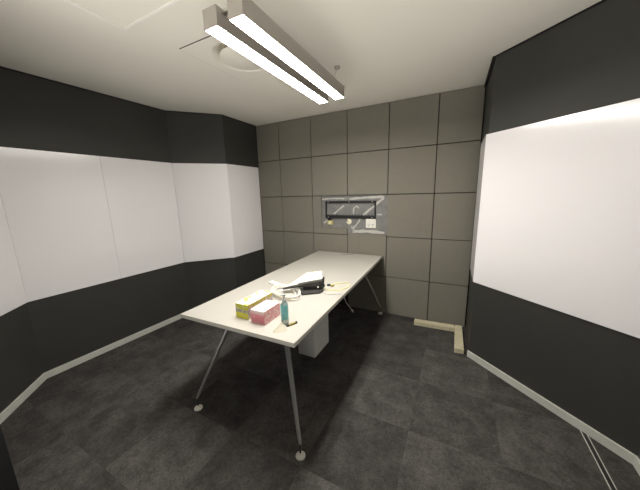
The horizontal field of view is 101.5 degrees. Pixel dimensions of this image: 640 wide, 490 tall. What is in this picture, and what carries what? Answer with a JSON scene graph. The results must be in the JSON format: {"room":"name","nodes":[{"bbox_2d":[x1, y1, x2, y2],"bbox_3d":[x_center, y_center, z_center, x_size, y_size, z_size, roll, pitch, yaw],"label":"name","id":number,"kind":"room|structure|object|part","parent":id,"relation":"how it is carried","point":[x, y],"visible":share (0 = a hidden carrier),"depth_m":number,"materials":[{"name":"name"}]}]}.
{"room":"meeting room","nodes":[
{"label":"meeting room","id":0,"kind":"room"},
{"bbox_2d":[0,426,19,489],"bbox_3d":[-1.944,0.080,1.203,0.889,2.478,0.222,5,13,30],"label":"wall","id":1,"kind":"structure","parent":0,"point":[8,481],"depth_m":1.25,"materials":[{"name":"black paint"}]},
{"bbox_2d":[0,303,43,412],"bbox_3d":[-2.370,-0.019,1.768,0.112,2.478,0.586,-5,11,-18],"label":"wall","id":2,"kind":"structure","parent":0,"point":[20,363],"depth_m":1.99,"materials":[{"name":"grey paint"}]},
{"bbox_2d":[0,194,26,315],"bbox_3d":[-2.303,-0.082,1.753,0.016,1.203,0.535,-5,11,-18],"label":"whiteboard","id":3,"kind":"object","parent":2,"relation":"attached to","point":[12,292],"visible":1,"depth_m":1.96,"materials":[{"name":"white"}]},
{"bbox_2d":[0,68,189,372],"bbox_3d":[-2.114,-0.192,2.635,0.112,2.478,1.478,5,12,28],"label":"wall","id":4,"kind":"structure","parent":0,"point":[36,113],"depth_m":2.44,"materials":[{"name":"grey paint"}]},
{"bbox_2d":[0,147,120,301],"bbox_3d":[-2.227,-0.187,2.288,0.016,1.203,0.672,5,12,28],"label":"whiteboard","id":5,"kind":"object","parent":4,"relation":"attached to","point":[55,204],"visible":1,"depth_m":2.23,"materials":[{"name":"white"}]},
{"bbox_2d":[0,313,181,423],"bbox_3d":[-1.686,0.951,3.045,0.415,0.058,2.821,5,12,29],"label":"baseboard","id":6,"kind":"structure","parent":4,"relation":"attached to","point":[20,399],"depth_m":2.39,"materials":[{"name":"grey plastic"}]},
{"bbox_2d":[0,66,254,125],"bbox_3d":[-1.748,-1.450,2.583,0.411,0.008,2.821,5,12,29],"label":"trim","id":7,"kind":"structure","parent":4,"relation":"attached to","point":[0,66],"depth_m":2.51,"materials":[{"name":"black"}]},
{"bbox_2d":[100,156,183,277],"bbox_3d":[-1.897,-0.310,2.885,0.016,1.203,0.710,5,12,28],"label":"whiteboard","id":8,"kind":"object","parent":4,"relation":"attached to","point":[141,194],"visible":1,"depth_m":2.83,"materials":[{"name":"white"}]},
{"bbox_2d":[165,111,236,308],"bbox_3d":[-1.486,-0.346,3.351,0.650,2.478,0.112,-5,12,-19],"label":"wall","id":9,"kind":"structure","parent":0,"point":[193,138],"depth_m":3.20,"materials":[{"name":"grey paint"}]},
{"bbox_2d":[172,163,234,261],"bbox_3d":[-1.442,-0.399,3.288,0.610,1.203,0.016,-5,12,-19],"label":"whiteboard","id":10,"kind":"object","parent":9,"relation":"attached to","point":[201,189],"visible":1,"depth_m":3.27,"materials":[{"name":"white"}]},
{"bbox_2d":[222,116,264,287],"bbox_3d":[-1.075,-0.423,3.701,0.123,2.478,0.615,4,12,27],"label":"wall","id":11,"kind":"structure","parent":0,"point":[240,145],"depth_m":3.60,"materials":[{"name":"grey paint"}]},
{"bbox_2d":[227,164,263,256],"bbox_3d":[-1.024,-0.480,3.652,0.016,1.203,0.608,4,12,26],"label":"whiteboard","id":12,"kind":"object","parent":11,"relation":"attached to","point":[243,181],"visible":1,"depth_m":3.62,"materials":[{"name":"white"}]},
{"bbox_2d":[0,0,600,125],"bbox_3d":[-0.325,-1.357,1.632,4.700,0.100,3.600,4,12,27],"label":"ceiling","id":13,"kind":"structure","parent":0,"point":[384,51],"depth_m":1.76,"materials":[{"name":"white paint"}]},
{"bbox_2d":[63,0,179,30],"bbox_3d":[-1.015,-1.190,1.139,0.600,0.006,0.602,4,12,27],"label":"access hatch","id":14,"kind":"object","parent":13,"relation":"attached to","point":[120,13],"visible":1,"depth_m":1.37,"materials":[{"name":"white paint"}]},
{"bbox_2d":[179,35,271,81],"bbox_3d":[-0.540,-1.389,1.867,0.598,0.114,0.598,4,12,27],"label":"air vent","id":15,"kind":"object","parent":13,"relation":"attached to","point":[209,49],"visible":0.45,"depth_m":1.88,"materials":[{"name":"white paint"}]},
{"bbox_2d":[212,42,264,71],"bbox_3d":[-0.540,-1.390,1.867,0.445,0.093,0.445,4,12,27],"label":"air diffuser","id":16,"kind":"object","parent":15,"relation":"on","point":[223,55],"depth_m":1.89,"materials":[{"name":"white paint"}]},
{"bbox_2d":[202,0,345,103],"bbox_3d":[-0.136,-1.167,1.583,0.235,0.263,1.184,4,12,27],"label":"pendant light","id":17,"kind":"object","parent":13,"relation":"hanging from","point":[242,25],"visible":1,"depth_m":1.31,"materials":[{"name":"beige metal"}]},
{"bbox_2d":[207,26,326,102],"bbox_3d":[-0.221,-1.041,1.606,0.071,0.011,1.091,4,12,27],"label":"diffuser","id":18,"kind":"object","parent":17,"relation":"attached to","point":[227,35],"depth_m":1.41,"materials":[{"name":"white plastic"}]},
{"bbox_2d":[230,15,342,98],"bbox_3d":[-0.097,-1.030,1.532,0.071,0.011,1.071,4,12,27],"label":"diffuser","id":19,"kind":"object","parent":17,"relation":"attached to","point":[252,26],"depth_m":1.33,"materials":[{"name":"white plastic"}]},
{"bbox_2d":[0,304,639,489],"bbox_3d":[-0.262,1.165,2.118,4.700,0.080,3.600,4,12,27],"label":"floor","id":20,"kind":"structure","parent":0,"point":[388,402],"depth_m":1.75,"materials":[{"name":"carpet"}]},
{"bbox_2d":[181,251,382,460],"bbox_3d":[-0.068,0.642,2.529,0.960,0.782,2.106,4,12,27],"label":"table","id":21,"kind":"object","parent":20,"relation":"on","point":[310,332],"depth_m":1.85,"materials":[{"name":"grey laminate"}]},
{"bbox_3d":[-0.739,0.778,1.870,0.335,0.634,0.036,-5,11,-18],"label":"leg","id":22,"kind":"part","parent":21,"relation":"part of","materials":[{"name":"silver metal"}]},
{"bbox_2d":[235,290,272,319],"bbox_3d":[-0.432,0.393,1.741,0.103,0.097,0.245,4,12,27],"label":"tissue box","id":23,"kind":"object","parent":21,"relation":"on","point":[243,307],"visible":0.88,"depth_m":1.66,"materials":[{"name":"yellow cardboard"}]},
{"bbox_2d":[250,300,279,325],"bbox_3d":[-0.337,0.417,1.628,0.106,0.087,0.159,4,12,27],"label":"tissue box","id":24,"kind":"object","parent":21,"relation":"on","point":[266,311],"visible":1,"depth_m":1.58,"materials":[{"name":"pink cardboard"}]},
{"bbox_2d":[268,280,281,285],"bbox_3d":[-0.389,0.333,2.252,0.050,0.018,0.145,-11,15,-42],"label":"adapter","id":25,"kind":"object","parent":21,"relation":"on","point":[272,282],"visible":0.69,"depth_m":2.25,"materials":[{"name":"white plastic"}]},
{"bbox_2d":[272,322,286,333],"bbox_3d":[-0.236,0.467,1.495,0.078,0.034,0.081,-6,12,-24],"label":"folded paper","id":26,"kind":"object","parent":21,"relation":"on","point":[280,328],"visible":1,"depth_m":1.48,"materials":[{"name":"beige paper"}]},
{"bbox_2d":[280,294,288,324],"bbox_3d":[-0.211,0.379,1.554,0.046,0.184,0.046,4,12,27],"label":"pump bottle","id":27,"kind":"object","parent":21,"relation":"on","point":[284,305],"visible":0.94,"depth_m":1.54,"materials":[{"name":"teal plastic"}]},
{"bbox_3d":[-0.264,0.363,2.029,0.208,0.037,0.342,-8,13,-31],"label":"cable coil","id":28,"kind":"part","parent":21,"relation":"part of","materials":[{"name":"white plastic"}]},
{"bbox_3d":[-0.174,0.816,1.601,0.036,0.634,0.335,-5,12,-19],"label":"leg","id":29,"kind":"part","parent":21,"relation":"part of","materials":[{"name":"silver metal"}]},
{"bbox_2d":[280,271,324,294],"bbox_3d":[-0.146,0.305,2.102,0.367,0.118,0.244,-3,11,-8],"label":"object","id":30,"kind":"object","parent":21,"relation":"on","point":[310,283],"visible":0.94,"depth_m":2.06,"materials":[{"name":"grey plastic"}]},
{"bbox_3d":[-0.134,0.311,2.063,0.320,0.055,0.052,-3,11,-7],"label":"arm","id":31,"kind":"part","parent":30,"relation":"part of","materials":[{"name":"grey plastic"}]},
{"bbox_2d":[324,282,349,290],"bbox_3d":[0.153,0.340,2.153,0.234,0.016,0.155,-6,12,-21],"label":"cable","id":32,"kind":"object","parent":21,"relation":"on","point":[331,285],"visible":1,"depth_m":2.16,"materials":[{"name":"yellow plastic"}]},
{"bbox_2d":[323,291,353,311],"bbox_3d":[0.172,0.472,2.063,0.273,0.229,0.148,-5,11,-18],"label":"hanging cable","id":33,"kind":"object","parent":21,"relation":"hanging from","point":[323,291],"visible":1,"depth_m":2.00,"materials":[{"name":"grey plastic"}]},
{"bbox_3d":[0.603,0.492,3.184,0.335,0.634,0.036,-5,11,-18],"label":"leg","id":34,"kind":"part","parent":21,"relation":"part of","materials":[{"name":"silver metal"}]},
{"bbox_2d":[414,319,454,331],"bbox_3d":[1.284,0.902,2.951,0.416,0.045,0.080,3,12,24],"label":"batten","id":35,"kind":"object","parent":20,"relation":"on","point":[443,326],"visible":1,"depth_m":2.93,"materials":[{"name":"beige wood"}]},
{"bbox_2d":[454,325,463,353],"bbox_3d":[1.419,0.953,2.671,0.081,0.045,0.505,4,12,27],"label":"batten","id":36,"kind":"object","parent":20,"relation":"on","point":[458,335],"visible":0.91,"depth_m":2.59,"materials":[{"name":"beige wood"}]},
{"bbox_2d":[580,430,616,489],"bbox_3d":[1.157,1.359,0.702,0.028,0.006,2.160,4,12,27],"label":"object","id":37,"kind":"structure","parent":20,"relation":"on","point":[597,458],"depth_m":1.45,"materials":[{"name":"grey metal"}]},
{"bbox_2d":[255,87,486,326],"bbox_3d":[0.386,-0.398,3.379,3.076,2.478,0.102,4,12,27],"label":"wall","id":38,"kind":"structure","parent":0,"point":[358,226],"depth_m":3.25,"materials":[{"name":"black"}]},
{"bbox_2d":[256,122,279,161],"bbox_3d":[-0.730,-1.437,3.679,0.376,0.489,0.026,4,12,27],"label":"fabric panel","id":39,"kind":"object","parent":38,"relation":"attached to","point":[267,134],"visible":1,"depth_m":3.66,"materials":[{"name":"grey fabric"}]},
{"bbox_2d":[258,160,281,196],"bbox_3d":[-0.718,-0.947,3.773,0.376,0.492,0.026,4,12,27],"label":"fabric panel","id":40,"kind":"object","parent":38,"relation":"attached to","point":[269,172],"visible":1,"depth_m":3.76,"materials":[{"name":"grey fabric"}]},
{"bbox_2d":[261,197,283,230],"bbox_3d":[-0.706,-0.456,3.868,0.376,0.492,0.026,4,12,27],"label":"fabric panel","id":41,"kind":"object","parent":38,"relation":"attached to","point":[271,207],"visible":1,"depth_m":3.85,"materials":[{"name":"grey fabric"}]},
{"bbox_2d":[263,231,284,263],"bbox_3d":[-0.693,0.034,3.963,0.376,0.492,0.026,4,12,27],"label":"fabric panel","id":42,"kind":"object","parent":38,"relation":"attached to","point":[274,249],"visible":1,"depth_m":3.94,"materials":[{"name":"grey fabric"}]},
{"bbox_2d":[265,262,285,274],"bbox_3d":[-0.681,0.516,4.056,0.376,0.473,0.026,4,12,27],"label":"fabric panel","id":43,"kind":"object","parent":38,"relation":"attached to","point":[269,267],"visible":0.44,"depth_m":4.04,"materials":[{"name":"grey fabric"}]},
{"bbox_2d":[278,116,311,159],"bbox_3d":[-0.337,-1.408,3.479,0.492,0.489,0.026,4,12,27],"label":"fabric panel","id":44,"kind":"object","parent":38,"relation":"attached to","point":[294,134],"visible":1,"depth_m":3.46,"materials":[{"name":"grey fabric"}]},
{"bbox_2d":[280,157,312,195],"bbox_3d":[-0.324,-0.918,3.573,0.492,0.492,0.026,4,12,27],"label":"fabric panel","id":45,"kind":"object","parent":38,"relation":"attached to","point":[296,174],"visible":1,"depth_m":3.55,"materials":[{"name":"grey fabric"}]},
{"bbox_2d":[282,196,313,232],"bbox_3d":[-0.312,-0.428,3.668,0.492,0.492,0.026,4,12,27],"label":"fabric panel","id":46,"kind":"object","parent":38,"relation":"attached to","point":[297,211],"visible":1,"depth_m":3.65,"materials":[{"name":"grey fabric"}]},
{"bbox_2d":[284,232,313,264],"bbox_3d":[-0.300,0.063,3.762,0.492,0.492,0.026,4,12,27],"label":"fabric panel","id":47,"kind":"object","parent":38,"relation":"attached to","point":[298,245],"visible":0.75,"depth_m":3.75,"materials":[{"name":"grey fabric"}]},
{"bbox_2d":[310,110,347,156],"bbox_3d":[0.108,-1.375,3.252,0.492,0.489,0.026,4,12,27],"label":"fabric panel","id":48,"kind":"object","parent":38,"relation":"attached to","point":[329,132],"visible":1,"depth_m":3.23,"materials":[{"name":"grey fabric"}]},
{"bbox_2d":[312,154,347,195],"bbox_3d":[0.120,-0.886,3.347,0.492,0.492,0.026,4,12,27],"label":"fabric panel","id":49,"kind":"object","parent":38,"relation":"attached to","point":[329,173],"visible":1,"depth_m":3.33,"materials":[{"name":"grey fabric"}]},
{"bbox_2d":[328,218,332,224],"bbox_3d":[0.134,-0.313,3.455,0.073,0.086,0.030,4,12,27],"label":"outlet","id":50,"kind":"object","parent":38,"relation":"attached to","point":[330,221],"visible":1,"depth_m":3.44,"materials":[{"name":"yellow plastic"}]},
{"bbox_2d":[313,196,347,233],"bbox_3d":[0.131,-0.395,3.442,0.489,0.492,0.026,4,12,27],"label":"fabric panel","id":51,"kind":"object","parent":38,"relation":"attached to","point":[317,200],"visible":1,"depth_m":3.49,"materials":[{"name":"grey fabric"}]},
{"bbox_2d":[314,233,347,252],"bbox_3d":[0.144,0.096,3.536,0.492,0.492,0.026,4,12,27],"label":"fabric panel","id":52,"kind":"object","parent":38,"relation":"attached to","point":[322,242],"visible":0.5,"depth_m":3.49,"materials":[{"name":"grey fabric"}]},
{"bbox_2d":[325,200,375,218],"bbox_3d":[0.373,-0.447,3.306,0.676,0.220,0.023,4,12,27],"label":"mounting bracket","id":53,"kind":"object","parent":38,"relation":"attached to","point":[326,202],"visible":1,"depth_m":3.29,"materials":[{"name":"black metal"}]},
{"bbox_3d":[0.376,-0.361,3.324,0.676,0.045,0.020,4,12,27],"label":"rail","id":54,"kind":"part","parent":53,"relation":"part of","materials":[{"name":"black metal"}]},
{"bbox_3d":[0.371,-0.543,3.289,0.676,0.026,0.020,4,12,27],"label":"rail","id":55,"kind":"part","parent":53,"relation":"part of","materials":[{"name":"black metal"}]},
{"bbox_2d":[348,274,385,311],"bbox_3d":[0.601,0.610,3.403,0.492,0.473,0.026,4,12,27],"label":"fabric panel","id":56,"kind":"object","parent":38,"relation":"attached to","point":[360,296],"visible":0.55,"depth_m":3.38,"materials":[{"name":"grey fabric"}]},
{"bbox_2d":[348,233,386,275],"bbox_3d":[0.589,0.118,3.308,0.492,0.513,0.026,4,12,27],"label":"fabric panel","id":57,"kind":"object","parent":38,"relation":"attached to","point":[370,244],"visible":0.74,"depth_m":3.26,"materials":[{"name":"grey fabric"}]},
{"bbox_2d":[348,150,388,194],"bbox_3d":[0.565,-0.853,3.120,0.492,0.492,0.026,4,12,27],"label":"fabric panel","id":58,"kind":"object","parent":38,"relation":"attached to","point":[367,171],"visible":1,"depth_m":3.10,"materials":[{"name":"grey fabric"}]},
{"bbox_2d":[347,102,389,152],"bbox_3d":[0.553,-1.343,3.026,0.492,0.489,0.026,4,12,27],"label":"fabric panel","id":59,"kind":"object","parent":38,"relation":"attached to","point":[368,126],"visible":1,"depth_m":3.01,"materials":[{"name":"grey fabric"}]},
{"bbox_2d":[366,219,375,227],"bbox_3d":[0.626,-0.264,3.213,0.126,0.112,0.020,4,12,27],"label":"power outlet","id":60,"kind":"object","parent":38,"relation":"attached to","point":[370,223],"visible":1,"depth_m":3.21,"materials":[{"name":"white plastic"}]},
{"bbox_2d":[385,277,428,319],"bbox_3d":[1.046,0.643,3.176,0.492,0.473,0.026,4,12,27],"label":"fabric panel","id":61,"kind":"object","parent":38,"relation":"attached to","point":[404,297],"visible":0.91,"depth_m":3.16,"materials":[{"name":"grey fabric"}]},
{"bbox_2d":[386,237,430,280],"bbox_3d":[1.034,0.161,3.083,0.492,0.492,0.026,4,12,27],"label":"fabric panel","id":62,"kind":"object","parent":38,"relation":"attached to","point":[407,258],"visible":1,"depth_m":3.06,"materials":[{"name":"grey fabric"}]},
{"bbox_2d":[387,194,433,238],"bbox_3d":[1.022,-0.330,2.989,0.492,0.492,0.026,4,12,27],"label":"fabric panel","id":63,"kind":"object","parent":38,"relation":"attached to","point":[409,215],"visible":1,"depth_m":2.97,"materials":[{"name":"grey fabric"}]},
{"bbox_2d":[388,145,436,193],"bbox_3d":[1.010,-0.821,2.894,0.492,0.492,0.026,4,12,27],"label":"fabric panel","id":64,"kind":"object","parent":38,"relation":"attached to","point":[411,170],"visible":1,"depth_m":2.88,"materials":[{"name":"grey fabric"}]},
{"bbox_2d":[389,93,439,148],"bbox_3d":[0.997,-1.310,2.800,0.492,0.489,0.026,4,12,27],"label":"fabric panel","id":65,"kind":"object","parent":38,"relation":"attached to","point":[413,121],"visible":1,"depth_m":2.78,"materials":[{"name":"grey fabric"}]},
{"bbox_2d":[427,282,467,326],"bbox_3d":[1.443,0.672,2.974,0.385,0.473,0.026,4,12,27],"label":"fabric panel","id":66,"kind":"object","parent":38,"relation":"attached to","point":[447,303],"visible":0.97,"depth_m":2.96,"materials":[{"name":"grey fabric"}]},
{"bbox_2d":[430,239,471,285],"bbox_3d":[1.431,0.190,2.881,0.385,0.492,0.026,4,12,27],"label":"fabric panel","id":67,"kind":"object","parent":38,"relation":"attached to","point":[450,259],"visible":1,"depth_m":2.87,"materials":[{"name":"grey fabric"}]},
{"bbox_2d":[432,193,475,240],"bbox_3d":[1.419,-0.300,2.787,0.385,0.492,0.026,4,12,27],"label":"fabric panel","id":68,"kind":"object","parent":38,"relation":"attached to","point":[453,217],"visible":0.96,"depth_m":2.77,"materials":[{"name":"grey fabric"}]},
{"bbox_2d":[435,141,480,192],"bbox_3d":[1.407,-0.791,2.692,0.385,0.492,0.026,4,12,27],"label":"fabric panel","id":69,"kind":"object","parent":38,"relation":"attached to","point":[457,164],"visible":1,"depth_m":2.68,"materials":[{"name":"grey fabric"}]},
{"bbox_2d":[438,85,484,143],"bbox_3d":[1.394,-1.281,2.598,0.385,0.489,0.026,4,12,27],"label":"fabric panel","id":70,"kind":"object","parent":38,"relation":"attached to","point":[461,110],"visible":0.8,"depth_m":2.58,"materials":[{"name":"grey fabric"}]},
{"bbox_2d":[466,63,494,349],"bbox_3d":[1.516,-0.238,2.407,0.118,2.478,0.572,4,12,27],"label":"wall","id":71,"kind":"structure","parent":0,"point":[489,90],"depth_m":2.39,"materials":[{"name":"grey paint"}]},
{"bbox_2d":[470,136,485,279],"bbox_3d":[1.429,-0.314,2.364,0.016,1.211,0.457,4,12,26],"label":"whiteboard","id":72,"kind":"object","parent":71,"relation":"attached to","point":[482,148],"visible":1,"depth_m":2.33,"materials":[{"name":"white"}]},
{"bbox_2d":[484,56,495,87],"bbox_3d":[1.427,-1.444,2.203,0.020,0.030,0.575,4,12,26],"label":"trim","id":73,"kind":"structure","parent":71,"relation":"attached to","point":[493,57],"depth_m":2.13,"materials":[{"name":"black"}]},
{"bbox_2d":[469,0,639,455],"bbox_3d":[1.581,-0.101,1.686,0.112,2.478,1.111,-5,12,-19],"label":"wall","id":74,"kind":"structure","parent":0,"point":[590,60],"depth_m":1.62,"materials":[{"name":"grey paint"}]},
{"bbox_2d":[494,0,605,56],"bbox_3d":[1.417,-1.197,0.865,0.482,0.008,2.172,0,11,7],"label":"trim","id":75,"kind":"structure","parent":74,"relation":"attached to","point":[601,1],"depth_m":1.60,"materials":[{"name":"black"}]},
{"bbox_2d":[467,350,639,475],"bbox_3d":[1.474,1.204,1.328,0.486,0.058,2.171,0,11,7],"label":"baseboard","id":76,"kind":"structure","parent":74,"relation":"attached to","point":[602,439],"depth_m":1.71,"materials":[{"name":"grey plastic"}]},
{"bbox_2d":[473,98,639,337],"bbox_3d":[1.507,-0.184,1.681,0.016,1.211,1.053,-5,12,-19],"label":"whiteboard","id":77,"kind":"object","parent":74,"relation":"attached to","point":[559,222],"visible":1,"depth_m":1.60,"materials":[{"name":"white"}]}
]}

